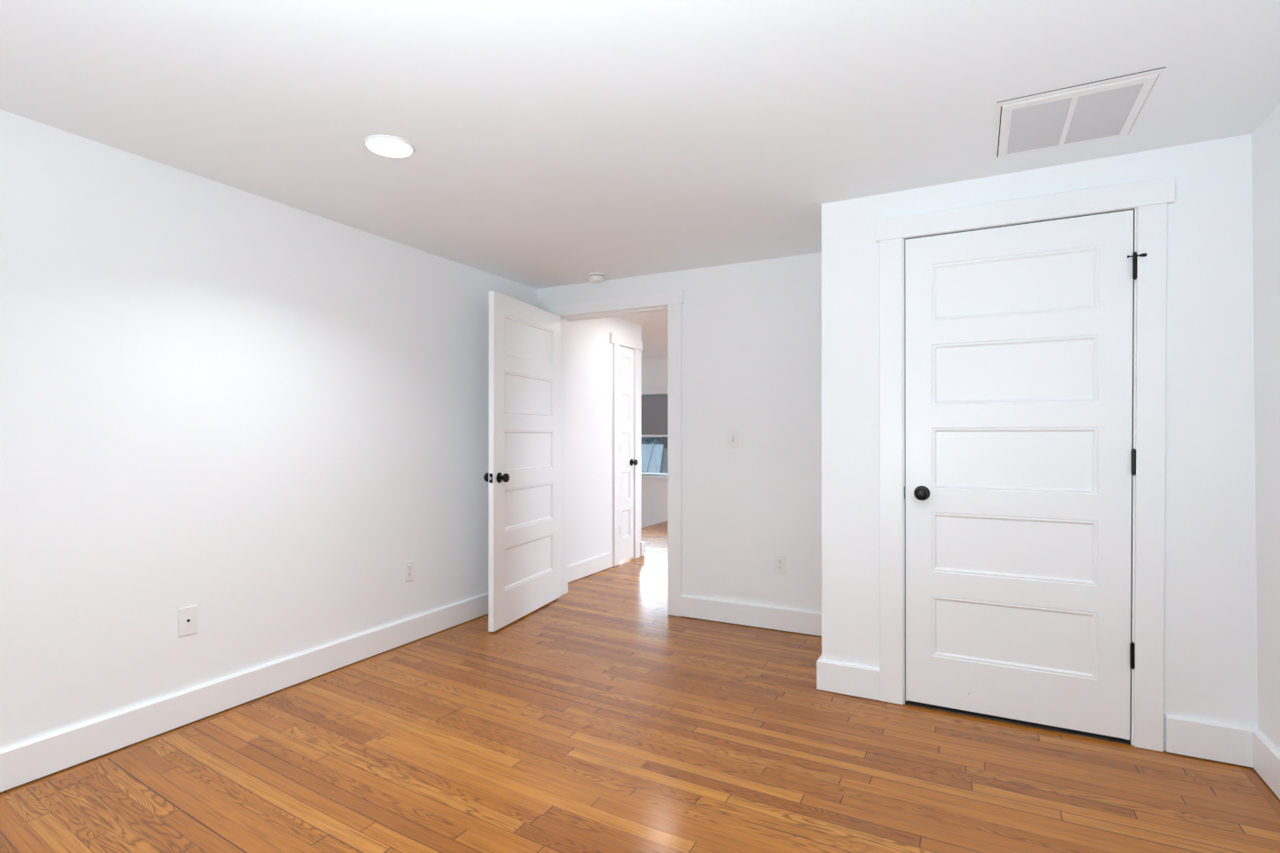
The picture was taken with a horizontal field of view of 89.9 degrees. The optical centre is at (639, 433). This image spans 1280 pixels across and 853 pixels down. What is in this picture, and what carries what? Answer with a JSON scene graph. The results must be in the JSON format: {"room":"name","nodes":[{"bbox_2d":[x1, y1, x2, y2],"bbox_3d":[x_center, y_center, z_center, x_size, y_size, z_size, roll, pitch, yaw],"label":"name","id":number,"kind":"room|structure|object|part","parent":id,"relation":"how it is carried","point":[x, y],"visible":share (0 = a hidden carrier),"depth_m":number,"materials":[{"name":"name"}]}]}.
{"room":"empty bedroom","nodes":[
{"label":"empty bedroom","id":0,"kind":"room"},
{"bbox_2d":[0,109,641,749],"bbox_3d":[-1.545,0.061,3.386,0.151,2.260,6.580,0,0,28],"label":"wall","id":1,"kind":"structure","parent":0,"point":[250,411],"depth_m":2.73,"materials":[{"name":"white paint"}]},
{"bbox_2d":[178,605,197,637],"bbox_3d":[-1.851,0.769,2.625,0.008,0.114,0.070,0,0,28],"label":"wall jack plate","id":2,"kind":"object","parent":1,"relation":"attached to","point":[188,617],"visible":1,"depth_m":2.62,"materials":[{"name":"white plastic"}]},
{"bbox_2d":[0,592,487,793],"bbox_3d":[-1.837,1.118,2.639,0.020,0.140,4.692,0,0,28],"label":"baseboard","id":3,"kind":"structure","parent":1,"relation":"attached to","point":[24,763],"depth_m":2.66,"materials":[{"name":"white wood"}]},
{"bbox_2d":[404,560,414,582],"bbox_3d":[-1.315,0.785,3.654,0.008,0.114,0.070,0,0,28],"label":"wall outlet","id":4,"kind":"object","parent":1,"relation":"attached to","point":[409,565],"visible":1,"depth_m":3.65,"materials":[{"name":"white plastic"}]},
{"bbox_2d":[568,551,612,583],"bbox_3d":[-0.477,1.128,5.316,0.020,0.140,0.976,0,0,28],"label":"baseboard","id":5,"kind":"structure","parent":1,"relation":"attached to","point":[579,570],"depth_m":5.40,"materials":[{"name":"white wood"}]},
{"bbox_2d":[609,332,642,566],"bbox_3d":[-0.178,0.152,6.017,0.146,2.098,0.600,0,0,28],"label":"door frame","id":6,"kind":"structure","parent":1,"relation":"attached to","point":[618,340],"depth_m":5.85,"materials":[{"name":"white wood"}]},
{"bbox_3d":[-0.215,0.195,5.822,0.020,2.007,0.094,0,0,28],"label":"casing","id":7,"kind":"part","parent":6,"relation":"part of","materials":[{"name":"white wood"}]},
{"bbox_3d":[-0.124,-0.853,5.993,0.026,0.089,0.600,0,0,28],"label":"head casing","id":8,"kind":"part","parent":6,"relation":"part of","materials":[{"name":"white wood"}]},
{"bbox_3d":[-0.030,0.196,6.177,0.020,2.007,0.094,0,0,28],"label":"casing","id":9,"kind":"part","parent":6,"relation":"part of","materials":[{"name":"white wood"}]},
{"bbox_2d":[619,346,638,561],"bbox_3d":[-0.119,0.189,5.992,0.096,1.979,0.300,0,0,28],"label":"door","id":10,"kind":"structure","parent":1,"relation":"in","point":[627,462],"depth_m":6.02,"materials":[{"name":"white wood"}]},
{"bbox_3d":[-0.143,-0.596,6.013,0.035,0.250,0.166,0,0,28],"label":"panel","id":11,"kind":"part","parent":10,"relation":"part of","materials":[{"name":"white wood"}]},
{"bbox_3d":[-0.143,-0.242,6.012,0.035,0.263,0.166,0,0,28],"label":"panel","id":12,"kind":"part","parent":10,"relation":"part of","materials":[{"name":"white wood"}]},
{"bbox_3d":[-0.144,0.118,6.010,0.035,0.263,0.166,0,0,28],"label":"panel","id":13,"kind":"part","parent":10,"relation":"part of","materials":[{"name":"white wood"}]},
{"bbox_3d":[-0.144,0.480,6.009,0.035,0.256,0.166,0,0,28],"label":"panel","id":14,"kind":"part","parent":10,"relation":"part of","materials":[{"name":"white wood"}]},
{"bbox_3d":[-0.144,0.842,6.008,0.035,0.262,0.166,0,0,28],"label":"panel","id":15,"kind":"part","parent":10,"relation":"part of","materials":[{"name":"white wood"}]},
{"bbox_3d":[-0.052,0.276,6.075,0.056,0.055,0.055,0,0,28],"label":"knob","id":16,"kind":"part","parent":10,"relation":"part of","materials":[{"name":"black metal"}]},
{"bbox_2d":[640,541,645,556],"bbox_3d":[-0.421,1.131,6.500,1.026,0.136,0.062,0,0,28],"label":"baseboard","id":17,"kind":"structure","parent":1,"relation":"attached to","point":[642,544],"depth_m":6.25,"materials":[{"name":"white wood"}]},
{"bbox_2d":[0,0,1279,359],"bbox_3d":[-0.234,-1.125,4.217,6.392,0.120,9.257,0,0,28],"label":"ceiling","id":18,"kind":"structure","parent":0,"point":[556,143],"depth_m":2.04,"materials":[{"name":"white paint"}]},
{"bbox_2d":[363,135,415,157],"bbox_3d":[-0.933,-1.068,2.390,0.178,0.008,0.178,0,0,28],"label":"recessed light","id":19,"kind":"object","parent":18,"relation":"in","point":[384,145],"visible":1,"depth_m":2.37,"materials":[{"name":"white plastic"}]},
{"bbox_2d":[588,272,605,283],"bbox_3d":[-0.292,-1.038,4.303,0.113,0.053,0.113,0,0,28],"label":"smoke detector","id":20,"kind":"object","parent":18,"relation":"attached to","point":[594,277],"visible":1,"depth_m":4.26,"materials":[{"name":"white plastic"}]},
{"bbox_2d":[992,66,1166,159],"bbox_3d":[1.456,-1.067,2.184,0.432,0.008,0.472,0,0,28],"label":"ceiling vent","id":21,"kind":"object","parent":18,"relation":"in","point":[1111,108],"visible":1,"depth_m":2.15,"materials":[{"name":"white plastic"}]},
{"bbox_2d":[0,520,1279,852],"bbox_3d":[0.466,1.254,3.844,4.810,0.120,9.257,0,0,28],"label":"floor","id":22,"kind":"structure","parent":0,"point":[598,719],"depth_m":2.27,"materials":[{"name":"brown wood"}]},
{"bbox_2d":[641,358,667,527],"bbox_3d":[1.863,0.880,8.240,6.392,3.860,0.170,0,0,28],"label":"wall","id":23,"kind":"structure","parent":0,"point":[654,372],"depth_m":9.04,"materials":[{"name":"white paint"}]},
{"bbox_2d":[641,390,667,487],"bbox_3d":[0.354,0.081,9.015,1.520,1.362,0.195,0,0,28],"label":"window","id":24,"kind":"structure","parent":23,"relation":"attached to","point":[648,480],"depth_m":9.02,"materials":[{"name":"white wood"}]},
{"bbox_3d":[0.333,0.627,8.973,1.520,0.030,0.105,0,0,28],"label":"sill","id":25,"kind":"part","parent":24,"relation":"part of","materials":[{"name":"white wood"}]},
{"bbox_3d":[0.365,0.312,9.036,1.240,0.600,0.035,0,0,28],"label":"sash","id":26,"kind":"part","parent":24,"relation":"part of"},
{"bbox_3d":[0.324,-0.575,8.959,1.500,0.052,0.026,0,0,28],"label":"head casing","id":27,"kind":"part","parent":24,"relation":"part of","materials":[{"name":"white wood"}]},
{"bbox_2d":[641,393,667,436],"bbox_3d":[0.336,-0.262,8.981,1.288,0.620,0.026,0,0,28],"label":"roller shade","id":28,"kind":"object","parent":23,"relation":"attached to","point":[654,407],"visible":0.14,"depth_m":9.05,"materials":[{"name":"grey fabric"}]},
{"bbox_2d":[536,252,822,612],"bbox_3d":[0.639,0.065,4.094,4.732,2.260,0.168,0,0,28],"label":"wall","id":29,"kind":"structure","parent":0,"point":[751,332],"depth_m":3.98,"materials":[{"name":"white paint"}]},
{"bbox_2d":[483,290,560,631],"bbox_3d":[-0.738,0.168,4.232,0.158,2.028,0.906,0,0,20],"label":"door","id":30,"kind":"structure","parent":29,"relation":"in","point":[524,476],"depth_m":4.13,"materials":[{"name":"white wood"}]},
{"bbox_3d":[-0.914,0.268,3.890,0.056,0.055,0.055,0,0,20],"label":"knob","id":31,"kind":"part","parent":30,"relation":"part of","materials":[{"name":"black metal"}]},
{"bbox_3d":[-0.886,0.268,3.814,0.023,0.056,0.002,0,0,20],"label":"latch plate","id":32,"kind":"part","parent":30,"relation":"part of","materials":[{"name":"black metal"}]},
{"bbox_3d":[-0.817,0.268,3.856,0.056,0.055,0.055,0,0,20],"label":"knob","id":33,"kind":"part","parent":30,"relation":"part of","materials":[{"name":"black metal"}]},
{"bbox_3d":[-0.738,0.112,4.232,0.035,0.263,0.649,0,0,20],"label":"panel","id":34,"kind":"part","parent":30,"relation":"part of","materials":[{"name":"white wood"}]},
{"bbox_3d":[-0.738,0.473,4.231,0.035,0.256,0.649,0,0,20],"label":"panel","id":35,"kind":"part","parent":30,"relation":"part of","materials":[{"name":"white wood"}]},
{"bbox_3d":[-0.739,0.835,4.230,0.035,0.262,0.649,0,0,20],"label":"panel","id":36,"kind":"part","parent":30,"relation":"part of","materials":[{"name":"white wood"}]},
{"bbox_3d":[-0.738,-0.603,4.235,0.035,0.250,0.649,0,0,20],"label":"panel","id":37,"kind":"part","parent":30,"relation":"part of","materials":[{"name":"white wood"}]},
{"bbox_3d":[-0.738,-0.249,4.234,0.035,0.263,0.649,0,0,20],"label":"panel","id":38,"kind":"part","parent":30,"relation":"part of","materials":[{"name":"white wood"}]},
{"bbox_2d":[536,290,684,616],"bbox_3d":[-0.189,0.134,4.524,1.162,2.124,0.220,0,0,28],"label":"door frame","id":39,"kind":"structure","parent":29,"relation":"attached to","point":[671,301],"depth_m":4.21,"materials":[{"name":"white wood"}]},
{"bbox_3d":[-0.587,0.176,4.837,0.094,2.038,0.020,0,0,28],"label":"casing","id":40,"kind":"part","parent":39,"relation":"part of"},
{"bbox_3d":[-0.233,-0.887,4.442,1.162,0.084,0.026,0,0,28],"label":"head casing","id":41,"kind":"part","parent":39,"relation":"part of","materials":[{"name":"white wood"}]},
{"bbox_3d":[-0.135,-0.886,4.610,1.144,0.084,0.026,0,0,28],"label":"head casing","id":42,"kind":"part","parent":39,"relation":"part of","materials":[{"name":"white wood"}]},
{"bbox_3d":[0.229,0.174,4.201,0.094,2.038,0.020,0,0,28],"label":"casing","id":43,"kind":"part","parent":39,"relation":"part of","materials":[{"name":"white wood"}]},
{"bbox_2d":[727,430,738,448],"bbox_3d":[0.581,0.040,4.020,0.074,0.116,0.015,0,0,28],"label":"light switch","id":44,"kind":"object","parent":29,"relation":"attached to","point":[732,436],"visible":1,"depth_m":4.02,"materials":[{"name":"white plastic"}]},
{"bbox_2d":[680,594,822,637],"bbox_3d":[0.741,1.124,3.930,1.064,0.140,0.020,0,0,28],"label":"baseboard","id":45,"kind":"structure","parent":29,"relation":"attached to","point":[780,619],"depth_m":3.94,"materials":[{"name":"white wood"}]},
{"bbox_2d":[774,554,785,575],"bbox_3d":[0.849,0.795,3.882,0.070,0.114,0.008,0,0,28],"label":"wall outlet","id":46,"kind":"object","parent":29,"relation":"attached to","point":[780,561],"visible":1,"depth_m":3.88,"materials":[{"name":"white plastic"}]},
{"bbox_2d":[777,565,783,570],"bbox_3d":[0.848,0.815,3.880,0.033,0.028,0.003,0,0,28],"label":"receptacle","id":47,"kind":"object","parent":46,"relation":"attached to","point":[780,567],"depth_m":3.88,"materials":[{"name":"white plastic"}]},
{"bbox_2d":[777,559,783,564],"bbox_3d":[0.848,0.776,3.880,0.033,0.028,0.003,0,0,28],"label":"receptacle","id":48,"kind":"object","parent":46,"relation":"attached to","point":[780,561],"depth_m":3.88,"materials":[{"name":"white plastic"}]},
{"bbox_2d":[821,134,1257,751],"bbox_3d":[1.612,0.060,2.648,1.670,2.260,0.110,0,0,28],"label":"wall","id":49,"kind":"structure","parent":0,"point":[1211,659],"depth_m":2.38,"materials":[{"name":"white paint"}]},
{"bbox_2d":[904,208,1146,739],"bbox_3d":[1.532,0.157,2.612,0.849,2.028,0.096,0,0,28],"label":"door","id":50,"kind":"structure","parent":49,"relation":"in","point":[1020,457],"depth_m":2.62,"materials":[{"name":"white wood"}]},
{"bbox_3d":[1.210,0.260,2.756,0.055,0.055,0.056,0,0,28],"label":"knob","id":51,"kind":"part","parent":50,"relation":"part of","materials":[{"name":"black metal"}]},
{"bbox_3d":[1.529,0.469,2.647,0.591,0.256,0.035,0,0,28],"label":"panel","id":52,"kind":"part","parent":50,"relation":"part of","materials":[{"name":"white wood"}]},
{"bbox_3d":[1.528,0.831,2.646,0.590,0.262,0.035,0,0,28],"label":"panel","id":53,"kind":"part","parent":50,"relation":"part of","materials":[{"name":"white wood"}]},
{"bbox_3d":[1.532,-0.254,2.648,0.595,0.263,0.035,0,0,28],"label":"panel","id":54,"kind":"part","parent":50,"relation":"part of","materials":[{"name":"white wood"}]},
{"bbox_3d":[1.530,0.107,2.648,0.593,0.263,0.035,0,0,28],"label":"panel","id":55,"kind":"part","parent":50,"relation":"part of","materials":[{"name":"white wood"}]},
{"bbox_3d":[1.533,-0.607,2.649,0.597,0.250,0.035,0,0,28],"label":"panel","id":56,"kind":"part","parent":50,"relation":"part of","materials":[{"name":"white wood"}]},
{"bbox_2d":[875,176,1175,751],"bbox_3d":[1.545,0.119,2.668,1.048,2.142,0.136,0,0,28],"label":"door frame","id":57,"kind":"structure","parent":49,"relation":"attached to","point":[1149,199],"depth_m":2.45,"materials":[{"name":"white wood"}]},
{"bbox_3d":[1.111,0.166,2.835,0.094,2.045,0.020,0,0,28],"label":"casing","id":58,"kind":"part","parent":57,"relation":"part of","materials":[{"name":"white wood"}]},
{"bbox_3d":[1.520,-0.905,2.623,1.048,0.095,0.026,0,0,28],"label":"head casing","id":59,"kind":"part","parent":57,"relation":"part of","materials":[{"name":"white wood"}]},
{"bbox_3d":[1.920,0.165,2.413,0.101,2.045,0.020,0,0,28],"label":"casing","id":60,"kind":"part","parent":57,"relation":"part of","materials":[{"name":"white wood"}]},
{"bbox_2d":[1164,713,1259,768],"bbox_3d":[2.075,1.119,2.329,0.261,0.140,0.020,0,0,28],"label":"baseboard","id":61,"kind":"structure","parent":49,"relation":"attached to","point":[1210,740],"depth_m":2.32,"materials":[{"name":"white wood"}]},
{"bbox_2d":[1251,104,1279,751],"bbox_3d":[2.529,0.061,2.774,0.160,2.260,9.257,0,0,28],"label":"wall","id":62,"kind":"structure","parent":0,"point":[1266,138],"depth_m":2.19,"materials":[{"name":"white paint"}]},
{"bbox_2d":[1252,729,1279,799],"bbox_3d":[1.285,1.110,0.549,0.020,0.134,3.868,0,0,28],"label":"baseboard","id":63,"kind":"structure","parent":62,"relation":"attached to","point":[1266,756],"depth_m":2.17,"materials":[{"name":"white wood"}]},
{"bbox_3d":[1.106,0.063,3.364,0.110,2.260,0.694,0,0,28],"label":"wall","id":64,"kind":"structure","parent":0,"visible":0},
{"bbox_2d":[816,654,879,700],"bbox_3d":[1.127,1.120,3.265,0.276,0.136,0.804,0,0,28],"label":"baseboard","id":65,"kind":"structure","parent":64,"relation":"attached to","point":[832,676],"depth_m":2.91,"materials":[{"name":"white wood"}]},
{"label":"outside","id":66,"kind":"structure","parent":0,"visible":0},
{"bbox_3d":[20.504,3.621,50.192,110.000,2.390,90.000,0,0,28],"label":"ground","id":67,"kind":"structure","parent":66,"visible":0},
{"bbox_2d":[641,437,652,444],"bbox_3d":[0.085,1.741,33.778,4.064,5.115,4.254,0,0,28],"label":"evergreen tree","id":68,"kind":"object","parent":67,"relation":"on","point":[644,440],"visible":0.04,"depth_m":33.40,"materials":[{"name":"grey plant"}]},
{"bbox_2d":[641,443,667,473],"bbox_3d":[-3.235,2.434,25.070,11.893,4.064,6.500,0,0,28],"label":"shed","id":69,"kind":"object","parent":67,"relation":"on","point":[648,460],"visible":0.06,"depth_m":23.49,"materials":[{"name":"blue metal"}]},
{"bbox_2d":[641,437,667,473],"bbox_3d":[-0.575,1.194,19.040,3.134,6.608,4.374,0,0,37],"label":"bare tree","id":70,"kind":"object","parent":67,"relation":"on","point":[654,437],"visible":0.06,"depth_m":19.35,"materials":[{"name":"grey plant"}]},
{"bbox_2d":[649,437,660,444],"bbox_3d":[0.733,1.475,40.138,4.044,5.692,3.801,0,0,-29],"label":"evergreen tree","id":71,"kind":"object","parent":67,"relation":"on","point":[655,441],"visible":0.02,"depth_m":39.71,"materials":[{"name":"grey plant"}]},
{"bbox_2d":[659,437,667,448],"bbox_3d":[0.889,-0.716,28.176,4.984,10.525,4.853,0,0,18],"label":"bare tree","id":72,"kind":"object","parent":67,"relation":"on","point":[663,440],"visible":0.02,"depth_m":28.37,"materials":[{"name":"grey plant"}]}
]}

